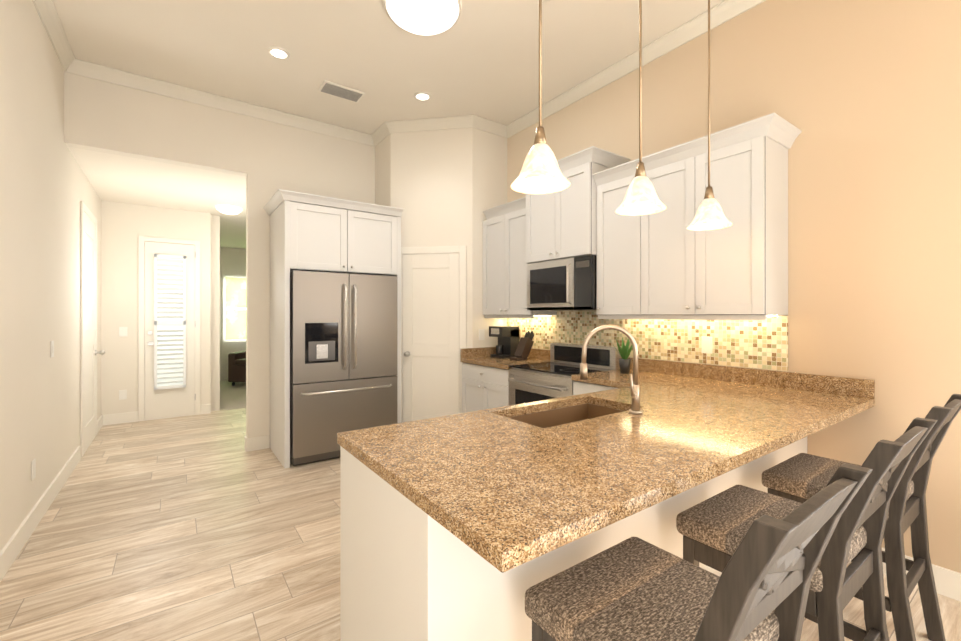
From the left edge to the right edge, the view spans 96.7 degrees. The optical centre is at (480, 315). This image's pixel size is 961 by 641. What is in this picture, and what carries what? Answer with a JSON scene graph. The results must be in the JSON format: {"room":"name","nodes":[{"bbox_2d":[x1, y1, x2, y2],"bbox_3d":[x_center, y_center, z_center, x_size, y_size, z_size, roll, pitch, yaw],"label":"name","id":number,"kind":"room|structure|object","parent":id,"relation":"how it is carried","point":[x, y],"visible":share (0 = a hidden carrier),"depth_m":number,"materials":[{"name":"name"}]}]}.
{"room":"kitchen","nodes":[
{"label":"kitchen","id":0,"kind":"room"},
{"bbox_2d":[0,0,100,551],"bbox_3d":[-1.858,-0.371,1.219,0.120,3.480,10.220,0,0,-36],"label":"wall","id":1,"kind":"structure","parent":0,"point":[46,187],"depth_m":2.80,"materials":[{"name":"beige paint"}]},
{"bbox_2d":[0,446,80,581],"bbox_3d":[-1.317,1.303,0.578,0.015,0.130,8.550,0,0,-36],"label":"baseboard","id":2,"kind":"structure","parent":1,"relation":"attached to","point":[13,547],"depth_m":2.72,"materials":[{"name":"white wood"}]},
{"bbox_2d":[80,201,104,456],"bbox_3d":[-4.090,0.136,4.528,0.100,2.470,0.960,0,0,-36],"label":"hall door","id":3,"kind":"structure","parent":1,"relation":"in","point":[88,327],"depth_m":4.42,"materials":[{"name":"white wood"}]},
{"bbox_2d":[97,415,103,432],"bbox_3d":[-4.578,1.306,5.131,0.015,0.130,0.450,0,0,-36],"label":"baseboard","id":4,"kind":"structure","parent":1,"relation":"attached to","point":[100,422],"depth_m":5.15,"materials":[{"name":"white wood"}]},
{"bbox_2d":[32,0,765,145],"bbox_3d":[0.415,-2.059,1.421,3.810,0.100,7.900,0,0,-36],"label":"crown molding","id":5,"kind":"structure","parent":1,"relation":"attached to","point":[697,26],"depth_m":3.86,"materials":[{"name":"beige wood"}]},
{"bbox_2d":[68,147,245,248],"bbox_3d":[-3.829,-1.478,6.832,3.450,0.100,5.600,0,0,-36],"label":"ceiling","id":6,"kind":"structure","parent":0,"point":[121,179],"depth_m":4.74,"materials":[{"name":"paint"}]},
{"bbox_2d":[216,205,241,214],"bbox_3d":[-3.342,-1.386,5.680,0.300,0.082,0.300,0,0,-36],"label":"light","id":7,"kind":"object","parent":6,"relation":"attached to","point":[229,210],"visible":1,"depth_m":5.59,"materials":[{"name":"white"}]},
{"bbox_2d":[101,200,212,420],"bbox_3d":[-4.286,-0.029,5.692,1.140,2.800,0.120,0,0,-36],"label":"wall","id":8,"kind":"structure","parent":0,"point":[124,226],"depth_m":5.47,"materials":[{"name":"beige paint"}]},
{"bbox_2d":[104,411,137,424],"bbox_3d":[-4.552,1.306,5.418,0.330,0.130,0.015,0,0,-36],"label":"baseboard","id":9,"kind":"structure","parent":8,"relation":"attached to","point":[118,418],"depth_m":5.41,"materials":[{"name":"white wood"}]},
{"bbox_2d":[138,236,199,421],"bbox_3d":[-4.130,0.174,5.687,0.665,2.395,0.066,0,0,-36],"label":"door","id":10,"kind":"structure","parent":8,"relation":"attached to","point":[169,284],"depth_m":5.69,"materials":[{"name":"white painted wood"},{"name":"bright glass"}]},
{"bbox_2d":[213,215,224,410],"bbox_3d":[-4.748,-0.027,7.452,0.140,2.800,3.520,0,0,-36],"label":"wall","id":11,"kind":"structure","parent":0,"point":[218,252],"depth_m":6.13,"materials":[{"name":"beige paint"}]},
{"bbox_2d":[64,72,374,447],"bbox_3d":[-1.920,-0.369,4.681,3.810,3.480,0.120,0,0,-36],"label":"wall","id":12,"kind":"structure","parent":0,"point":[268,159],"depth_m":4.32,"materials":[{"name":"beige paint"}]},
{"bbox_2d":[244,435,268,449],"bbox_3d":[-1.665,1.306,4.946,1.885,0.130,0.015,0,0,-36],"label":"baseboard","id":13,"kind":"structure","parent":12,"relation":"attached to","point":[262,441],"depth_m":4.34,"materials":[{"name":"white wood"}]},
{"bbox_2d":[225,248,245,379],"bbox_3d":[-4.913,-0.026,9.425,1.890,2.800,0.120,0,0,-36],"label":"wall","id":14,"kind":"structure","parent":0,"point":[235,259],"depth_m":9.11,"materials":[{"name":"beige paint"}]},
{"bbox_2d":[222,275,245,341],"bbox_3d":[-5.037,-0.141,9.299,1.000,1.430,0.080,0,0,-36],"label":"window","id":15,"kind":"structure","parent":14,"relation":"in","point":[234,308],"depth_m":9.15,"materials":[{"name":"white glass"}]},
{"bbox_2d":[52,0,724,133],"bbox_3d":[0.380,-2.161,1.470,4.050,0.100,8.020,0,0,-36],"label":"ceiling","id":16,"kind":"structure","parent":0,"point":[479,58],"depth_m":3.38,"materials":[{"name":"paint"}]},
{"bbox_2d":[267,46,289,59],"bbox_3d":[-1.621,-2.103,3.432,0.170,0.010,0.170,0,0,-36],"label":"recessed light","id":17,"kind":"object","parent":16,"relation":"in","point":[276,52],"visible":0.96,"depth_m":3.42,"materials":[{"name":"white glass"}]},
{"bbox_2d":[318,80,364,101],"bbox_3d":[-1.302,-2.100,4.017,0.380,0.016,0.200,0,0,-36],"label":"ceiling vent","id":18,"kind":"object","parent":16,"relation":"in","point":[338,90],"visible":1,"depth_m":3.99,"materials":[{"name":"white metal"}]},
{"bbox_2d":[384,0,460,34],"bbox_3d":[-0.391,-2.048,2.898,0.520,0.120,0.520,0,0,-36],"label":"dome ceiling light","id":19,"kind":"object","parent":16,"relation":"attached to","point":[426,17],"visible":1,"depth_m":2.86,"materials":[{"name":"white glass"}]},
{"bbox_2d":[414,92,431,100],"bbox_3d":[-0.556,-2.103,4.109,0.170,0.010,0.170,0,0,-36],"label":"recessed light","id":20,"kind":"object","parent":16,"relation":"in","point":[422,96],"visible":0.98,"depth_m":4.11,"materials":[{"name":"white"}]},
{"bbox_2d":[511,0,570,193],"bbox_3d":[0.213,-1.285,1.522,0.212,1.648,0.212,0,0,-36],"label":"pendant light","id":21,"kind":"object","parent":16,"relation":"hanging from","point":[540,173],"visible":1,"depth_m":1.51,"materials":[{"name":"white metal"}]},
{"bbox_2d":[615,0,666,215],"bbox_3d":[0.701,-1.285,1.872,0.212,1.648,0.212,0,0,-36],"label":"pendant light","id":22,"kind":"object","parent":16,"relation":"hanging from","point":[641,197],"visible":1,"depth_m":1.87,"materials":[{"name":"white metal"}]},
{"bbox_2d":[687,0,732,230],"bbox_3d":[1.189,-1.285,2.221,0.212,1.648,0.212,0,0,-36],"label":"pendant light","id":23,"kind":"object","parent":16,"relation":"hanging from","point":[709,215],"visible":1,"depth_m":2.21,"materials":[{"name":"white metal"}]},
{"bbox_2d":[375,128,506,420],"bbox_3d":[-0.475,-0.369,4.965,1.130,3.480,1.100,0,0,-36],"label":"wall","id":24,"kind":"structure","parent":0,"point":[447,187],"depth_m":4.64,"materials":[{"name":"beige paint"}]},
{"bbox_2d":[401,246,465,422],"bbox_3d":[-0.541,0.313,4.631,0.569,2.115,0.569,0,0,-36],"label":"pantry door","id":25,"kind":"structure","parent":24,"relation":"in","point":[433,314],"depth_m":4.63,"materials":[{"name":"white wood"}]},
{"bbox_2d":[479,329,484,339],"bbox_3d":[0.013,0.211,4.631,0.075,0.120,0.006,0,0,-36],"label":"outlet","id":26,"kind":"object","parent":24,"relation":"attached to","point":[481,331],"depth_m":4.63,"materials":[{"name":"white plastic"}]},
{"bbox_2d":[0,408,960,640],"bbox_3d":[-1.361,1.395,3.899,5.810,0.050,14.000,0,0,-36],"label":"floor","id":27,"kind":"structure","parent":0,"point":[204,527],"depth_m":2.49,"materials":[{"name":"beige wood"}]},
{"bbox_2d":[220,380,245,409],"bbox_3d":[-3.919,1.370,8.045,1.940,0.006,3.280,0,0,-36],"label":"floor carpet","id":28,"kind":"object","parent":27,"relation":"on","point":[232,397],"visible":0.14,"depth_m":7.27,"materials":[{"name":"beige carpet"}]},
{"bbox_2d":[228,351,245,385],"bbox_3d":[-4.413,0.896,8.676,0.880,0.956,0.991,0,0,1],"label":"armchair","id":29,"kind":"object","parent":28,"relation":"on","point":[236,366],"visible":0.15,"depth_m":8.21,"materials":[{"name":"brown leather"}]},
{"bbox_2d":[263,189,403,467],"bbox_3d":[-1.513,0.133,4.404,1.190,2.475,0.798,0,0,-36],"label":"tall cabinet","id":30,"kind":"object","parent":27,"relation":"on","point":[313,233],"visible":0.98,"depth_m":4.08,"materials":[{"name":"white wood"}]},
{"bbox_2d":[290,270,396,465],"bbox_3d":[-1.464,0.486,4.382,1.005,1.770,0.815,0,0,-36],"label":"refrigerator","id":31,"kind":"object","parent":27,"relation":"on","point":[343,351],"visible":0.85,"depth_m":4.03,"materials":[{"name":"grey metal"}]},
{"bbox_2d":[460,347,549,386],"bbox_3d":[0.265,0.861,4.338,0.649,1.019,0.775,0,0,-36],"label":"countertop","id":32,"kind":"structure","parent":27,"relation":"on","point":[478,366],"depth_m":4.29,"materials":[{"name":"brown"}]},
{"bbox_2d":[489,326,518,358],"bbox_3d":[0.252,0.285,4.575,0.241,0.330,0.220,0,0,-36],"label":"coffee maker","id":33,"kind":"object","parent":32,"relation":"on","point":[508,341],"visible":0.88,"depth_m":4.51,"materials":[{"name":"black plastic"}]},
{"bbox_2d":[510,331,533,360],"bbox_3d":[0.431,0.304,4.322,0.256,0.291,0.110,0,0,-36],"label":"knife block","id":34,"kind":"object","parent":32,"relation":"on","point":[524,347],"visible":0.98,"depth_m":4.29,"materials":[{"name":"brown wood"}]},
{"bbox_2d":[508,343,620,405],"bbox_3d":[0.694,0.820,3.698,0.653,1.100,0.754,0,0,-36],"label":"range","id":35,"kind":"object","parent":27,"relation":"on","point":[534,382],"visible":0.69,"depth_m":3.65,"materials":[{"name":"silver metal"}]},
{"bbox_2d":[337,362,874,640],"bbox_3d":[0.783,0.859,1.967,2.569,1.019,1.020,0,0,-36],"label":"countertop","id":36,"kind":"structure","parent":27,"relation":"on","point":[481,513],"depth_m":1.38,"materials":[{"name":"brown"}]},
{"bbox_2d":[580,324,642,413],"bbox_3d":[0.606,0.245,1.979,0.209,0.406,0.216,0,0,-36],"label":"faucet","id":37,"kind":"object","parent":36,"relation":"on","point":[635,396],"visible":1,"depth_m":1.96,"materials":[{"name":"silver metal"}]},
{"bbox_2d":[627,357,676,366],"bbox_3d":[1.101,0.860,3.171,0.649,1.019,0.567,0,0,-36],"label":"countertop","id":38,"kind":"structure","parent":27,"relation":"on","point":[641,362],"depth_m":3.41,"materials":[{"name":"brown stone"}]},
{"bbox_2d":[611,337,632,373],"bbox_3d":[1.116,0.305,3.317,0.224,0.287,0.194,0,0,-36],"label":"potted plant","id":39,"kind":"object","parent":38,"relation":"on","point":[624,361],"visible":0.98,"depth_m":3.28,"materials":[{"name":"green plant"}]},
{"bbox_2d":[525,463,872,640],"bbox_3d":[0.471,0.846,1.006,0.480,1.045,0.588,0,0,-36],"label":"stool","id":40,"kind":"object","parent":27,"relation":"on","point":[633,589],"visible":1,"depth_m":0.97,"materials":[{"name":"fabric"}]},
{"bbox_2d":[676,417,937,640],"bbox_3d":[1.056,0.846,1.425,0.480,1.045,0.588,0,0,-36],"label":"stool","id":41,"kind":"object","parent":27,"relation":"on","point":[713,530],"visible":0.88,"depth_m":1.38,"materials":[{"name":"grey wood"}]},
{"bbox_2d":[762,394,960,640],"bbox_3d":[1.634,0.847,1.839,0.480,1.045,0.588,0,0,-36],"label":"stool","id":42,"kind":"object","parent":27,"relation":"on","point":[801,477],"visible":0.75,"depth_m":1.78,"materials":[{"name":"grey wood"}]},
{"bbox_2d":[507,0,960,572],"bbox_3d":[1.977,-0.370,2.613,0.120,3.480,8.020,0,0,-36],"label":"wall","id":43,"kind":"structure","parent":0,"point":[863,96],"depth_m":2.37,"materials":[{"name":"beige paint"}]},
{"bbox_2d":[483,200,556,315],"bbox_3d":[0.388,-0.555,4.427,0.348,1.110,0.777,0,0,-36],"label":"upper cabinet","id":44,"kind":"object","parent":43,"relation":"attached to","point":[504,270],"depth_m":4.32,"materials":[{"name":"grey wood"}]},
{"bbox_2d":[523,148,626,263],"bbox_3d":[0.808,-0.888,3.781,0.418,0.815,0.760,0,0,-36],"label":"upper cabinet","id":45,"kind":"object","parent":43,"relation":"attached to","point":[561,224],"depth_m":3.54,"materials":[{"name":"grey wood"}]},
{"bbox_2d":[527,255,596,310],"bbox_3d":[0.797,-0.260,3.773,0.446,0.431,0.752,0,0,-36],"label":"microwave","id":46,"kind":"object","parent":45,"relation":"attached to","point":[568,284],"visible":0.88,"depth_m":3.61,"materials":[{"name":"grey metal"}]},
{"bbox_2d":[507,310,787,370],"bbox_3d":[1.095,0.204,3.732,0.008,0.493,2.728,0,0,-36],"label":"backsplash","id":47,"kind":"structure","parent":43,"relation":"attached to","point":[759,344],"depth_m":3.18,"materials":[{"name":"tile"}]},
{"bbox_2d":[702,336,711,353],"bbox_3d":[1.597,0.210,3.015,0.005,0.120,0.075,0,0,-36],"label":"outlet","id":48,"kind":"object","parent":47,"relation":"attached to","point":[706,344],"depth_m":3.01,"materials":[{"name":"white plastic"}]},
{"bbox_2d":[595,116,790,315],"bbox_3d":[1.404,-0.556,3.008,0.348,1.110,1.189,0,0,-36],"label":"upper cabinet","id":49,"kind":"object","parent":43,"relation":"attached to","point":[666,264],"depth_m":2.71,"materials":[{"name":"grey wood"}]},
{"bbox_2d":[882,548,960,601],"bbox_3d":[3.122,1.303,0.899,0.015,0.130,3.900,0,0,-36],"label":"baseboard","id":50,"kind":"structure","parent":43,"relation":"attached to","point":[947,582],"depth_m":2.08,"materials":[{"name":"white wood"}]}
]}

